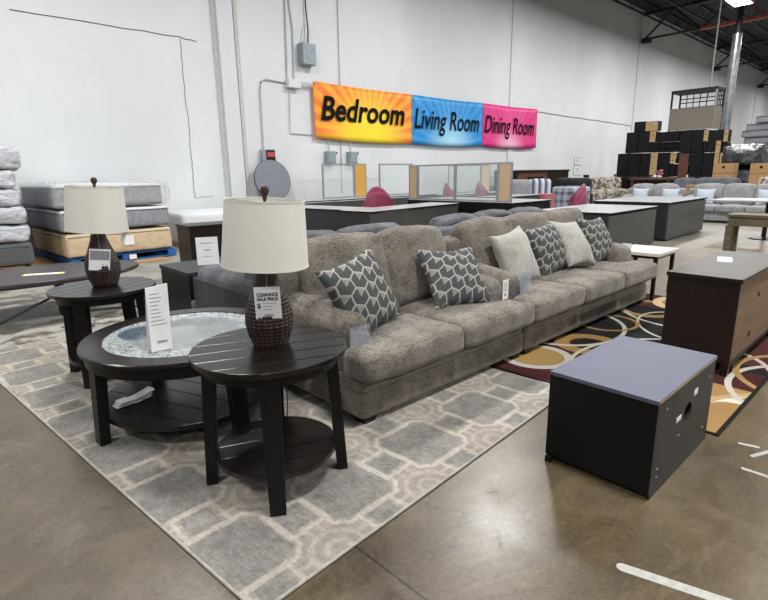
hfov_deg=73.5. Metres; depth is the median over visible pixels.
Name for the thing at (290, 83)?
junction box
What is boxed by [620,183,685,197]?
loveseat
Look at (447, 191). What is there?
tub chair
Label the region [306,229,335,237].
cushion
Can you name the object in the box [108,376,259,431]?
shelf
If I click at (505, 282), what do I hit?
price tag
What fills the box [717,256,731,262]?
paper sheet
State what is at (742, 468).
floor marking
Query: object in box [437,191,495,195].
countertop
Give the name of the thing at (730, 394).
area rug
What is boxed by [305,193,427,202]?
countertop
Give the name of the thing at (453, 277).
throw pillow
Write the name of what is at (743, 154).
sofa
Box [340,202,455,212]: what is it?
countertop
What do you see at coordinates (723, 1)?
joist
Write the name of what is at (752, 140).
mattress
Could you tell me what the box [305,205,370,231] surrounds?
desk
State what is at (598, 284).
seat cushion
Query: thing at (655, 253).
side table
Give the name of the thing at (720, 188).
cushion
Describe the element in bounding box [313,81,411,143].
banner
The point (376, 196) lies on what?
tub chair
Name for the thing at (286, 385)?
lamp cord
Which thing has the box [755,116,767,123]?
mattress
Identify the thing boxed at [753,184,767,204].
cushion
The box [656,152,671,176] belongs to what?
base cabinet
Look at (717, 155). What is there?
nightstand
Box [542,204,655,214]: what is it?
countertop
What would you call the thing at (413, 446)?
area rug
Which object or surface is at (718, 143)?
nightstand
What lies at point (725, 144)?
base cabinet
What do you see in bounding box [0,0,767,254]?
wall
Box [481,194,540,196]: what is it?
countertop
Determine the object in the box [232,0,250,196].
trim
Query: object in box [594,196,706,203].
countertop
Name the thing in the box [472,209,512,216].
cushion
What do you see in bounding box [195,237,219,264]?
sign card
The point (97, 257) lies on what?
tag
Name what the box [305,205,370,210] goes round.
countertop
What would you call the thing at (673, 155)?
nightstand
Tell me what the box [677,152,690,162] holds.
base cabinet
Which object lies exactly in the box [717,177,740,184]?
cushion
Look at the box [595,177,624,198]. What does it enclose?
upholstered seat
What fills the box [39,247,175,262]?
pallet
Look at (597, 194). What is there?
upholstered seat
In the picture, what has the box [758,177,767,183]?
sofa
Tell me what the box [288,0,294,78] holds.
conduit
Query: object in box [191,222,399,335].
loveseat
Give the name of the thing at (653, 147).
base cabinet
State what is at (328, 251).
cushion
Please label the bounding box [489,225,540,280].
throw pillow
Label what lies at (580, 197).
throw pillow
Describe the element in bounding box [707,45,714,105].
trim
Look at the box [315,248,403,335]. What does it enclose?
throw pillow
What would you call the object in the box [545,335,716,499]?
nightstand
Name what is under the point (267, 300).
tag
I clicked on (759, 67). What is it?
trim
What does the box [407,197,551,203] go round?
countertop
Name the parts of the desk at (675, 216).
panel, modesty panel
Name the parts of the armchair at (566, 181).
backrest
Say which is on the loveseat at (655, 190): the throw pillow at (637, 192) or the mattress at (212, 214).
the throw pillow at (637, 192)
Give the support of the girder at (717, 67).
attached to the wall at (80, 101)
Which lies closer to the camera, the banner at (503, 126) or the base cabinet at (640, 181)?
the banner at (503, 126)
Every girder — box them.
[641,0,767,43]
[713,38,767,70]
[758,68,767,87]
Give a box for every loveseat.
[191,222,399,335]
[277,224,534,423]
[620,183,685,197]
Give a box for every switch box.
[324,140,337,163]
[346,141,358,163]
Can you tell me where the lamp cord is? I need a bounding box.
[286,385,287,415]
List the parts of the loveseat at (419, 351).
arm, backrest, arm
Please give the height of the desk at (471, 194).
0.710 m
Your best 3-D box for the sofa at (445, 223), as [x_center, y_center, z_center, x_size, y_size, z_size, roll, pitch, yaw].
[0.955,-0.667,6.476,2.478,0.978,1.399,-13,18,-41]
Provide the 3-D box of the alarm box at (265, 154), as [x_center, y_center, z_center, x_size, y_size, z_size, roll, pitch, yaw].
[-2.872,-3.534,12.723,0.360,0.380,0.156,-13,18,-41]
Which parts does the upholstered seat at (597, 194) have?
backrest, seat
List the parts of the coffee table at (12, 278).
leg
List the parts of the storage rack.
post, post, post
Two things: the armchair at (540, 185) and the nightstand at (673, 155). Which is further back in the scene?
the nightstand at (673, 155)
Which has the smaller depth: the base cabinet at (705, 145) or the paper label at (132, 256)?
the paper label at (132, 256)
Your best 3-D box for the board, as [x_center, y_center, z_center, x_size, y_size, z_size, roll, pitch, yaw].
[10.537,-4.191,18.226,0.100,1.900,0.300,-13,18,-41]
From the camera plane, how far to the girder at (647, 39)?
23.77 m
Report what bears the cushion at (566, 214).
on the sofa at (563, 300)
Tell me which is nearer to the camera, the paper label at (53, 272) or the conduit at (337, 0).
the paper label at (53, 272)
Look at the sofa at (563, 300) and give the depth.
4.50 m
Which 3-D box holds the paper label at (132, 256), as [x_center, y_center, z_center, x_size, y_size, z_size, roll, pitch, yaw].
[-4.353,-0.753,8.921,0.003,0.080,0.120,12,19,42]
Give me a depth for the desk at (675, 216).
10.69 m
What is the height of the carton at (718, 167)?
0.328 m
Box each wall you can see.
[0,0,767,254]
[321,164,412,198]
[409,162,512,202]
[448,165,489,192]
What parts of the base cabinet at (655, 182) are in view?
door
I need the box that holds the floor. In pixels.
[0,220,767,599]
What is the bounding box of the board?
[677,154,688,177]
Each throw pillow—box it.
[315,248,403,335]
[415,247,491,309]
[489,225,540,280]
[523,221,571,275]
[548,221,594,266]
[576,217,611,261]
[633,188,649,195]
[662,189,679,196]
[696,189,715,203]
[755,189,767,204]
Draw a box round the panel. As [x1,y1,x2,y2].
[254,160,290,197]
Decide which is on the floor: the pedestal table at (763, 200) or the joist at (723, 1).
the pedestal table at (763, 200)
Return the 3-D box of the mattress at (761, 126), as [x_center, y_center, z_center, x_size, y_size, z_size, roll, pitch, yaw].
[16.102,-7.048,20.913,1.531,0.288,2.027,-13,18,-41]
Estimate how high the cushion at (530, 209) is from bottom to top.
0.569 m
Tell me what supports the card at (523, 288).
on the sofa at (563, 300)
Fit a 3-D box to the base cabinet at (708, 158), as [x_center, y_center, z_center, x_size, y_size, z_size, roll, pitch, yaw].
[13.150,-5.457,20.771,0.500,0.938,0.385,-13,18,-41]
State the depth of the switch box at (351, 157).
14.41 m
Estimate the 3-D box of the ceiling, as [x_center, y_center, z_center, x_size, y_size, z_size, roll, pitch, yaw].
[22.899,-12.626,17.515,89.000,0.200,26.000,-13,18,-41]
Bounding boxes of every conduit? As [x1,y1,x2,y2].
[259,78,285,148]
[284,0,287,78]
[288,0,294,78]
[289,88,312,134]
[337,0,341,192]
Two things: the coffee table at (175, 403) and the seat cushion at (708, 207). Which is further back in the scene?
the seat cushion at (708, 207)
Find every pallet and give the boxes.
[0,264,24,268]
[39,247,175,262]
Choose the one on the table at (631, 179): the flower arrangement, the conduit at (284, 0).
the flower arrangement
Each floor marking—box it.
[616,563,732,599]
[738,442,759,447]
[741,467,767,477]
[750,450,767,456]
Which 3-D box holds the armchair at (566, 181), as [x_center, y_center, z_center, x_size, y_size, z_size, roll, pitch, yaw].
[6.752,-3.712,18.109,1.157,1.154,0.910,4,15,20]
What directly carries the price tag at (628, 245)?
attached to the sofa at (563, 300)
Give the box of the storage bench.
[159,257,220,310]
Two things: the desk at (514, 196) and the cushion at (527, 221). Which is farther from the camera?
the desk at (514, 196)
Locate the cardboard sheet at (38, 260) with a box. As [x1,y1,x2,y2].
[0,252,171,269]
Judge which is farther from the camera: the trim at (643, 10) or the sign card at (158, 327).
the trim at (643, 10)
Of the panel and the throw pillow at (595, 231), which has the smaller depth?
the throw pillow at (595, 231)
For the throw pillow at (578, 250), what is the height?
0.462 m
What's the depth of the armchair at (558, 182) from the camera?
19.41 m
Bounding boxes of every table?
[0,260,138,324]
[46,277,155,388]
[77,307,259,446]
[188,324,347,516]
[629,178,676,187]
[631,244,679,300]
[710,198,767,240]
[722,212,767,250]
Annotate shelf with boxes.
[69,339,144,366]
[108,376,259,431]
[215,416,335,481]
[671,86,725,95]
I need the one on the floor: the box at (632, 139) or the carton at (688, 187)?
the carton at (688, 187)
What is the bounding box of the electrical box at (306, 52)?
[297,0,315,66]
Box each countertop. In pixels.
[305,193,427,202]
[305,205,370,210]
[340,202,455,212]
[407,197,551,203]
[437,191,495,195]
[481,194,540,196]
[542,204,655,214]
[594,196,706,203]
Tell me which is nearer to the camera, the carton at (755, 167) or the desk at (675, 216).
the desk at (675, 216)
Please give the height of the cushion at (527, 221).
0.605 m
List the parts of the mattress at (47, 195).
panel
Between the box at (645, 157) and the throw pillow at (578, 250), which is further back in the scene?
the box at (645, 157)
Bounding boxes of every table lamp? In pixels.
[64,177,128,286]
[220,185,308,348]
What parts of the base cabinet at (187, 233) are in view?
panel, panel, panel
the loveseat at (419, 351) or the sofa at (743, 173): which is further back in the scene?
the sofa at (743, 173)
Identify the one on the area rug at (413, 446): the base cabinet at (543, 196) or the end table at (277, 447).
the end table at (277, 447)
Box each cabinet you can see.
[175,221,222,261]
[494,169,569,192]
[540,194,554,207]
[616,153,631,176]
[621,177,630,188]
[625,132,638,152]
[627,153,640,176]
[630,177,646,184]
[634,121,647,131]
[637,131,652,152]
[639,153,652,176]
[647,177,664,184]
[649,142,659,152]
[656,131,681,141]
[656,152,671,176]
[661,251,767,376]
[669,164,675,176]
[675,164,678,176]
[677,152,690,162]
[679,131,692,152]
[688,153,703,176]
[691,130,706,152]
[701,153,714,176]
[703,141,707,151]
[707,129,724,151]
[723,142,730,148]
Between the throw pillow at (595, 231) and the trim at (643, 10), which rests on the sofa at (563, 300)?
the throw pillow at (595, 231)
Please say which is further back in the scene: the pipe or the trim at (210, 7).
the pipe
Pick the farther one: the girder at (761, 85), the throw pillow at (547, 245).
the girder at (761, 85)
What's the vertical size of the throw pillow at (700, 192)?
0.401 m
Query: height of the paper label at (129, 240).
0.160 m
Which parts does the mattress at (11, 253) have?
panel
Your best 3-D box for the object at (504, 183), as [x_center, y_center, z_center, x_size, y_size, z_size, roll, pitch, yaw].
[1.681,-2.745,11.994,0.035,0.840,3.050,-13,18,-41]
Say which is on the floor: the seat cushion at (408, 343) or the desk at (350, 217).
the desk at (350, 217)
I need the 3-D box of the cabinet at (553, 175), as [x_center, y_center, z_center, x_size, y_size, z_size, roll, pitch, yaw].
[5.753,-4.268,19.825,4.200,1.450,0.700,-13,18,-41]
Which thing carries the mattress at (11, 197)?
on the mattress at (8, 215)
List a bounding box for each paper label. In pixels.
[22,272,64,275]
[124,235,134,244]
[129,254,136,258]
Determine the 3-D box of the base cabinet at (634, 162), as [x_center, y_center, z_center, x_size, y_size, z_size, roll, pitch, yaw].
[11.190,-5.981,22.816,0.500,1.008,0.505,-13,18,-41]
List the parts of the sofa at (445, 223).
backrest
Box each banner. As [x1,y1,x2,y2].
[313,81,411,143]
[412,95,482,145]
[482,103,537,147]
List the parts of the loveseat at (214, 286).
panel, arm, backrest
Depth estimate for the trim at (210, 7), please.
11.69 m
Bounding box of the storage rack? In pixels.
[668,85,725,131]
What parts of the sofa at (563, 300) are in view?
backrest, arm, arm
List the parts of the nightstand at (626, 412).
panel, panel, panel, panel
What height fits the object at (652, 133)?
0.430 m
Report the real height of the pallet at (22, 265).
0.130 m
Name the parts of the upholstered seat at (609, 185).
backrest, seat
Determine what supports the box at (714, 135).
on the base cabinet at (708, 158)
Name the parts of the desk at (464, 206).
panel, modesty panel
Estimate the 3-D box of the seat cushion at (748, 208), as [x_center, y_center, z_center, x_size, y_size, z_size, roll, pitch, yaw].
[9.650,-2.299,13.046,0.877,0.226,0.665,-13,18,-41]
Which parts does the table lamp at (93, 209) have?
shade trim, shade trim, lamp shade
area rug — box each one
[0,325,549,599]
[490,293,767,436]
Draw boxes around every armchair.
[512,179,531,193]
[529,178,551,193]
[552,186,589,207]
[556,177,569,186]
[561,178,592,203]
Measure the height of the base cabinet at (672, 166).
0.518 m
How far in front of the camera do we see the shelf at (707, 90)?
20.61 m
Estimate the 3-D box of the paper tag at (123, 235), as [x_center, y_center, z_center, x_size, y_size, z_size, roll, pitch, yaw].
[-1.841,-0.459,3.645,0.061,0.096,0.002,-7,15,-25]
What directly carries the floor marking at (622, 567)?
on the floor
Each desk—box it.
[305,193,436,211]
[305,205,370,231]
[340,202,459,227]
[407,197,551,213]
[435,191,495,197]
[479,194,540,198]
[542,204,657,244]
[593,196,707,239]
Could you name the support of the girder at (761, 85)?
attached to the wall at (80, 101)
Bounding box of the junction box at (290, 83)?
[285,78,312,88]
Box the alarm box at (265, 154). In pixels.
[260,149,275,161]
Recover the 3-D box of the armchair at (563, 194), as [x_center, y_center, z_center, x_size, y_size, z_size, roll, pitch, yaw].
[6.100,-3.264,16.815,0.992,0.921,0.842,-9,16,-30]
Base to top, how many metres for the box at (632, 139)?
0.868 m
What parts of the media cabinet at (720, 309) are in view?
panel, panel, leg, rail, panel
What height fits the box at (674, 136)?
0.388 m
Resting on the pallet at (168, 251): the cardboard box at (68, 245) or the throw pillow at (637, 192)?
the cardboard box at (68, 245)
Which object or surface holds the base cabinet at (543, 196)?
on the floor
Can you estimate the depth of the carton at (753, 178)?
17.10 m
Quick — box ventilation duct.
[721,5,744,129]
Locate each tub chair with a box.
[362,186,394,212]
[443,183,452,196]
[475,182,487,197]
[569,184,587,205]
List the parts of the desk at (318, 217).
panel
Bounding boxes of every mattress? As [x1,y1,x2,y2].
[0,146,21,170]
[0,170,15,188]
[0,188,21,206]
[0,206,27,225]
[0,223,30,241]
[0,240,34,266]
[20,183,161,208]
[27,204,169,232]
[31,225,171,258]
[165,208,222,246]
[741,130,767,137]
[743,137,767,143]
[746,123,767,130]
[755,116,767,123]
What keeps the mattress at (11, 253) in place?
on the pallet at (22, 265)
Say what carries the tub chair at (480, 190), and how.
on the floor
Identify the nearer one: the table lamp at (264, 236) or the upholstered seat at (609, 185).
the table lamp at (264, 236)
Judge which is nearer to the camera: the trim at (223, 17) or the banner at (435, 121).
the trim at (223, 17)
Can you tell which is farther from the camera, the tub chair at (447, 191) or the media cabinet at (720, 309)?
the tub chair at (447, 191)
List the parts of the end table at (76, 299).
leg, leg, leg, leg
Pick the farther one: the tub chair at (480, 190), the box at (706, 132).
the box at (706, 132)
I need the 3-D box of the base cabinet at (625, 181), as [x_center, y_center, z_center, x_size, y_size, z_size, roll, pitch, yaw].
[10.950,-5.042,23.407,0.600,1.070,0.600,-13,18,-41]
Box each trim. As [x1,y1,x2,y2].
[9,9,210,197]
[209,0,227,196]
[213,0,246,196]
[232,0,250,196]
[506,0,518,161]
[537,111,629,125]
[631,9,644,131]
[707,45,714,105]
[751,67,760,123]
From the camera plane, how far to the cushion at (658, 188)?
14.93 m
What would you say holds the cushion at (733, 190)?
on the sofa at (717, 211)
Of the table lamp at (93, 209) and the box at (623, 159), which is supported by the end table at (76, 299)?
the table lamp at (93, 209)
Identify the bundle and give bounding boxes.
[112,386,153,408]
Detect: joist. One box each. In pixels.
[612,0,767,73]
[666,0,767,55]
[719,0,767,33]
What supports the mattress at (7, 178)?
on the mattress at (11, 197)
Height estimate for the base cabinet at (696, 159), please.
0.958 m
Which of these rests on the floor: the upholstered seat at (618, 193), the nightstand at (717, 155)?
the upholstered seat at (618, 193)
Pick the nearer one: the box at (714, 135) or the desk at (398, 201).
the desk at (398, 201)
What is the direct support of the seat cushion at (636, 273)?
on the sofa at (563, 300)
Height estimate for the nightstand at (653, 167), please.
0.450 m
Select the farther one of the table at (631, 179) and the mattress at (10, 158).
the table at (631, 179)
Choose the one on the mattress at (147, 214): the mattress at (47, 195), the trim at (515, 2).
the mattress at (47, 195)
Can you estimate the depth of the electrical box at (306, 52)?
12.84 m
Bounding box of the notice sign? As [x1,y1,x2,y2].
[573,157,581,174]
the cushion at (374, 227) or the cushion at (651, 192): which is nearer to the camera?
the cushion at (374, 227)
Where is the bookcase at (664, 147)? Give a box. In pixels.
[658,141,679,152]
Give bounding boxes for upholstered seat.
[590,178,604,203]
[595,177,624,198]
[614,189,627,197]
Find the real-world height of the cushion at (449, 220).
0.571 m
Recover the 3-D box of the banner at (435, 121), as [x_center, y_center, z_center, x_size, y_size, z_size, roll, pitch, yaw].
[2.171,-5.834,16.925,3.560,1.485,0.063,-13,18,-41]
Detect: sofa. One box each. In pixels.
[428,206,544,236]
[442,207,657,354]
[674,177,740,187]
[686,183,767,220]
[721,143,767,165]
[737,165,765,183]
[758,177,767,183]
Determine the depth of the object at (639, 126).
22.20 m
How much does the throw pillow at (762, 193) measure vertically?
0.401 m
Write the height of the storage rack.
1.620 m
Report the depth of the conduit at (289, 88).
13.00 m
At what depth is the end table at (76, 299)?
3.56 m
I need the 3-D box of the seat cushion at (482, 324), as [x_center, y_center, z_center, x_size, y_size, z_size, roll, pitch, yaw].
[0.553,0.111,3.871,0.833,0.231,0.877,-13,18,-41]
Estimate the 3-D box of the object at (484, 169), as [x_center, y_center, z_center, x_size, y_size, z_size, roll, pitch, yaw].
[2.847,-4.025,17.045,2.200,0.900,0.035,-13,18,-41]
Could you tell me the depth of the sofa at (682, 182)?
16.27 m
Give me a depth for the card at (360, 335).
2.94 m
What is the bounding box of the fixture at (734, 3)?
[724,0,754,6]
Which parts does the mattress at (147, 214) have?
panel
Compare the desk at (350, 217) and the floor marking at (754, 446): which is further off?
the desk at (350, 217)
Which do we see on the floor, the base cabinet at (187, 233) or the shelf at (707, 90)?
the base cabinet at (187, 233)
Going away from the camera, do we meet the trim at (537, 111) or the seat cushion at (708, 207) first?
the seat cushion at (708, 207)
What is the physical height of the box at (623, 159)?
1.018 m
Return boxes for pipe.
[710,0,721,83]
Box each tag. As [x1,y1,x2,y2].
[89,235,110,269]
[120,232,127,241]
[253,277,281,318]
[502,279,508,299]
[623,243,631,249]
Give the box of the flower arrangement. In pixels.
[655,170,663,177]
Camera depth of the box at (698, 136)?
20.72 m
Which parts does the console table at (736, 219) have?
leg, leg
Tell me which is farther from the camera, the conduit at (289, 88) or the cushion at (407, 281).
the conduit at (289, 88)
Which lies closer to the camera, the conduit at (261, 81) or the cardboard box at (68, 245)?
the cardboard box at (68, 245)
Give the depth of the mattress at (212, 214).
10.34 m
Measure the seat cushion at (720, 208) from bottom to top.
0.226 m
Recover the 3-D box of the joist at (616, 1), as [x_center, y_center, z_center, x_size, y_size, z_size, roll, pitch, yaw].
[26.830,-17.041,37.042,54.010,0.640,0.060,-13,18,-41]
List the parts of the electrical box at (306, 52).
door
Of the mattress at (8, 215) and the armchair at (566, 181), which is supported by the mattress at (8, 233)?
the mattress at (8, 215)
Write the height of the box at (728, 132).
0.450 m
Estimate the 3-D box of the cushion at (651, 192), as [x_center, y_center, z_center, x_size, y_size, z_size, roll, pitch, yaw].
[7.776,-3.202,15.427,0.373,0.593,0.656,-13,18,-41]
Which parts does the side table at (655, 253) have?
leg, frame, leg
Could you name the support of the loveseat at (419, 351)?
on the area rug at (413, 446)
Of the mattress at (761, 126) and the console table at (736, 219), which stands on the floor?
the console table at (736, 219)
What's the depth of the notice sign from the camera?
23.29 m
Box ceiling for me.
[624,0,767,70]
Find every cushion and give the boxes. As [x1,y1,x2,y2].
[299,232,392,298]
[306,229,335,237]
[336,222,399,232]
[344,313,463,383]
[376,224,445,305]
[400,298,534,347]
[428,213,477,226]
[451,216,511,267]
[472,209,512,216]
[505,212,548,229]
[508,206,544,213]
[513,279,585,322]
[531,268,624,303]
[542,207,583,222]
[571,260,657,288]
[631,183,654,195]
[653,183,678,195]
[674,178,695,187]
[694,178,716,184]
[694,183,724,204]
[705,203,720,211]
[715,204,749,212]
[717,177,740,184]
[721,183,756,205]
[745,205,765,212]
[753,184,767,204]
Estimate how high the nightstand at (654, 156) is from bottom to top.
0.460 m
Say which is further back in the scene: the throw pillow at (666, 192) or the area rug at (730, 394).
the throw pillow at (666, 192)
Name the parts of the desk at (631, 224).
panel, modesty panel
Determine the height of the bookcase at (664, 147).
0.400 m
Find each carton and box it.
[685,185,695,195]
[712,173,736,179]
[713,163,738,172]
[748,173,767,184]
[750,163,767,172]
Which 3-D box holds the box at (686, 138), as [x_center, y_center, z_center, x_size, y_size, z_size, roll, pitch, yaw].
[12.522,-6.513,21.191,0.500,0.828,0.445,-13,18,-41]
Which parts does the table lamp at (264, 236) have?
shade trim, shade trim, lamp shade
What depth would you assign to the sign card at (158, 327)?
2.69 m
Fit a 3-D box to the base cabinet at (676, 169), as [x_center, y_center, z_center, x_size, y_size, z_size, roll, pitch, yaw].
[12.436,-5.445,21.570,0.500,0.518,0.235,-13,18,-41]
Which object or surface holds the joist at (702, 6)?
attached to the ceiling
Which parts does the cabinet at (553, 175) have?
panel, panel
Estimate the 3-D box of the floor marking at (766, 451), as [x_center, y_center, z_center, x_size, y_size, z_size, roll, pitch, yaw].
[1.906,0.773,2.589,0.163,0.001,0.022,-6,15,-19]
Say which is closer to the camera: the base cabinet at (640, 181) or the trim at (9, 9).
the trim at (9, 9)
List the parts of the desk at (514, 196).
modesty panel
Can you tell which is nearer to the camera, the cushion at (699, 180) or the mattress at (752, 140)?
the cushion at (699, 180)
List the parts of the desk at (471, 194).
modesty panel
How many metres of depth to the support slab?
20.89 m
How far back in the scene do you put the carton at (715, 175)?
17.75 m
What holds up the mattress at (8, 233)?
on the mattress at (11, 253)
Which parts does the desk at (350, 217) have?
panel, modesty panel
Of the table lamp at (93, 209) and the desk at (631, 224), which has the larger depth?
the desk at (631, 224)
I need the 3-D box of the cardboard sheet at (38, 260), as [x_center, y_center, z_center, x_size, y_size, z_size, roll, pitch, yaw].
[-5.641,-0.600,8.695,2.200,0.015,3.200,12,19,42]
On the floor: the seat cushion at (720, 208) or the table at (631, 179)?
the table at (631, 179)
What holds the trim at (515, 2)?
attached to the wall at (80, 101)
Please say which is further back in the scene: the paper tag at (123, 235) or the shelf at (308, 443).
the paper tag at (123, 235)
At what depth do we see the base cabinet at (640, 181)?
22.56 m
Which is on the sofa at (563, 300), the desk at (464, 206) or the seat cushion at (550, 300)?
the seat cushion at (550, 300)
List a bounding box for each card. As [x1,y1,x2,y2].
[145,283,171,351]
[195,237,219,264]
[352,327,366,345]
[520,274,527,293]
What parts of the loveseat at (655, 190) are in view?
backrest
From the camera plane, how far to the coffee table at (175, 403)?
2.77 m
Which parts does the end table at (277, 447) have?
leg, leg, leg, leg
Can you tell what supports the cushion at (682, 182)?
on the sofa at (682, 182)
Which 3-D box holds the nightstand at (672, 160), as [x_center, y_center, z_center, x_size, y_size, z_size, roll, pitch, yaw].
[12.213,-5.848,21.605,0.480,0.210,0.210,-13,18,-41]
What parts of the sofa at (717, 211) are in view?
backrest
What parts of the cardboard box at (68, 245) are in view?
panel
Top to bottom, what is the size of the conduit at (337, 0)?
8.000 m
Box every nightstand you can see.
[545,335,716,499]
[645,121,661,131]
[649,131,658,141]
[649,164,657,174]
[650,153,658,163]
[670,153,677,157]
[670,158,676,163]
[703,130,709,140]
[714,153,719,163]
[715,141,722,152]
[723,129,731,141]
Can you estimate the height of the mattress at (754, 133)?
0.288 m
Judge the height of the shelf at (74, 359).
0.026 m
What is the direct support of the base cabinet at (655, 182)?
on the floor
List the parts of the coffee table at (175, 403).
leg, glass, leg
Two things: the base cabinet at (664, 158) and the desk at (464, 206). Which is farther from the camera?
the base cabinet at (664, 158)
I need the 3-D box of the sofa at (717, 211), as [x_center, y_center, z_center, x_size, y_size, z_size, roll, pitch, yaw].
[9.256,-2.560,13.544,1.048,1.006,2.526,-13,18,-41]
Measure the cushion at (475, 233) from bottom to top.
0.608 m
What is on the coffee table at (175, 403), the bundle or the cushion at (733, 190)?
the bundle
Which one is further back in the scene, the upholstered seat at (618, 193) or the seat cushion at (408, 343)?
the upholstered seat at (618, 193)
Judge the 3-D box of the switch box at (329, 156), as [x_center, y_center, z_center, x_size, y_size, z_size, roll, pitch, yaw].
[-1.428,-4.030,13.973,0.374,0.620,0.172,-13,18,-41]
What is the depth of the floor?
2.10 m
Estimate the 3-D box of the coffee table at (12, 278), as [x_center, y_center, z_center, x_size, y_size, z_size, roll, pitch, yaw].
[-3.617,-0.060,5.457,2.000,0.440,1.360,-13,18,-41]

